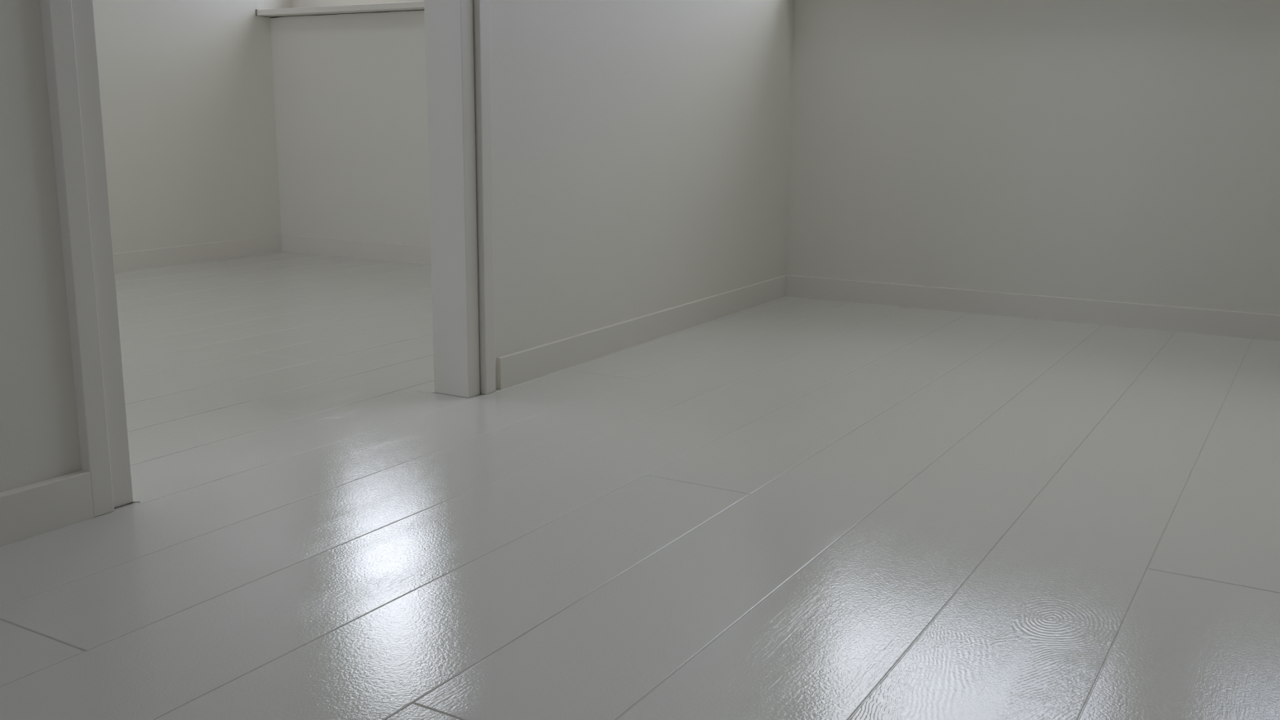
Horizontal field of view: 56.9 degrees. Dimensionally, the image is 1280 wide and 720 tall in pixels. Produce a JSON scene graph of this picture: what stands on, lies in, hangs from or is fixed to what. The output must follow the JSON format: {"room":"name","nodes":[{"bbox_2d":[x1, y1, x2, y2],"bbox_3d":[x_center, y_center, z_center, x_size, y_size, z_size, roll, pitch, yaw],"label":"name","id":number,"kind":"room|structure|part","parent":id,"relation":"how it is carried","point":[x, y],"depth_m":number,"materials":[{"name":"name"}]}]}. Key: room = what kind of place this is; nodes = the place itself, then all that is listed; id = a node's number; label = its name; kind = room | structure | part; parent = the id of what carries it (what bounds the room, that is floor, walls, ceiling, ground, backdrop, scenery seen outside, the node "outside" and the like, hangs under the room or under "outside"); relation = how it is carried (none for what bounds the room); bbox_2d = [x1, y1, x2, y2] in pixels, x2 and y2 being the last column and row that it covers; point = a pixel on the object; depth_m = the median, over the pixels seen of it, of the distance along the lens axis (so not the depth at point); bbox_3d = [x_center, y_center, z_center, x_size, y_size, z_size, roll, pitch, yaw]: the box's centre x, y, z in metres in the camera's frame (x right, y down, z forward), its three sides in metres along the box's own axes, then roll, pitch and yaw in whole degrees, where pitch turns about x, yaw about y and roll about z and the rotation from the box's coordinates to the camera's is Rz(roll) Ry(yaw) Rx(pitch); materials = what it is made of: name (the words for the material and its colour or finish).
{"room":"empty room","nodes":[
{"label":"empty room","id":0,"kind":"room"},
{"bbox_2d":[93,0,281,253],"bbox_3d":[-2.793,-1.268,2.926,0.243,2.453,5.146,6,13,26],"label":"wall","id":1,"kind":"structure","parent":0,"point":[187,90],"depth_m":4.71,"materials":[{"name":"white paint"}]},
{"bbox_2d":[113,234,282,272],"bbox_3d":[-2.743,-0.082,3.062,0.010,0.076,5.010,7,13,27],"label":"baseboard","id":2,"kind":"structure","parent":1,"relation":"attached to","point":[180,255],"depth_m":4.80,"materials":[{"name":"white wood"}]},
{"bbox_2d":[0,0,795,492],"bbox_3d":[-0.995,-0.930,1.376,0.137,2.453,5.825,7,13,30],"label":"wall","id":3,"kind":"structure","parent":0,"point":[641,148],"depth_m":2.85,"materials":[{"name":"white paint"}]},
{"bbox_2d":[0,470,93,547],"bbox_3d":[-1.629,0.469,0.449,0.020,0.076,3.141,7,13,30],"label":"baseboard","id":4,"kind":"structure","parent":3,"relation":"attached to","point":[34,509],"depth_m":1.71,"materials":[{"name":"white wood"}]},
{"bbox_2d":[40,0,495,517],"bbox_3d":[-0.631,-0.883,2.023,0.164,2.100,0.989,7,13,30],"label":"door frame","id":5,"kind":"structure","parent":3,"relation":"in","point":[451,34],"depth_m":1.83,"materials":[{"name":"white wood"}]},
{"bbox_3d":[-0.812,-0.795,1.585,0.022,2.100,0.035,7,13,30],"label":"casing","id":6,"kind":"part","parent":5,"relation":"part of","materials":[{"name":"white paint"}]},
{"bbox_3d":[-0.325,-0.956,2.389,0.017,2.100,0.035,7,13,30],"label":"casing","id":7,"kind":"part","parent":5,"relation":"part of","materials":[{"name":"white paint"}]},
{"bbox_2d":[497,275,786,390],"bbox_3d":[0.094,-0.112,3.343,0.010,0.076,1.674,7,13,28],"label":"baseboard","id":8,"kind":"structure","parent":3,"relation":"attached to","point":[521,366],"depth_m":3.10,"materials":[{"name":"white wood"}]},
{"bbox_2d":[0,250,1279,719],"bbox_3d":[0.356,0.441,0.854,8.127,0.001,6.055,7,13,30],"label":"floor","id":9,"kind":"structure","parent":0,"point":[786,508],"depth_m":1.75,"materials":[{"name":"white paint"}]},
{"bbox_2d":[270,0,1279,315],"bbox_3d":[1.650,-1.306,3.321,7.950,2.453,0.322,7,13,30],"label":"wall","id":10,"kind":"structure","parent":0,"point":[1127,151],"depth_m":3.64,"materials":[{"name":"white paint"}]},
{"bbox_2d":[255,0,424,17],"bbox_3d":[-0.995,-1.988,4.647,1.291,1.203,0.262,7,13,30],"label":"window sill","id":11,"kind":"structure","parent":10,"relation":"in","point":[266,8],"depth_m":4.87,"materials":[{"name":"white wood"}]},
{"bbox_3d":[-0.969,-2.022,4.744,1.231,1.176,0.060,7,13,30],"label":"frame","id":12,"kind":"part","parent":11,"relation":"part of","materials":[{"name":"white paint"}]},
{"bbox_2d":[281,234,431,264],"bbox_3d":[-0.599,-0.392,4.665,2.309,0.076,0.010,7,13,30],"label":"baseboard","id":13,"kind":"structure","parent":10,"relation":"attached to","point":[302,244],"depth_m":5.00,"materials":[{"name":"white wood"}]},
{"bbox_2d":[786,275,1279,341],"bbox_3d":[2.742,0.034,2.762,5.216,0.076,0.010,7,13,30],"label":"baseboard","id":14,"kind":"structure","parent":10,"relation":"attached to","point":[1144,316],"depth_m":3.62,"materials":[{"name":"white wood"}]}
]}

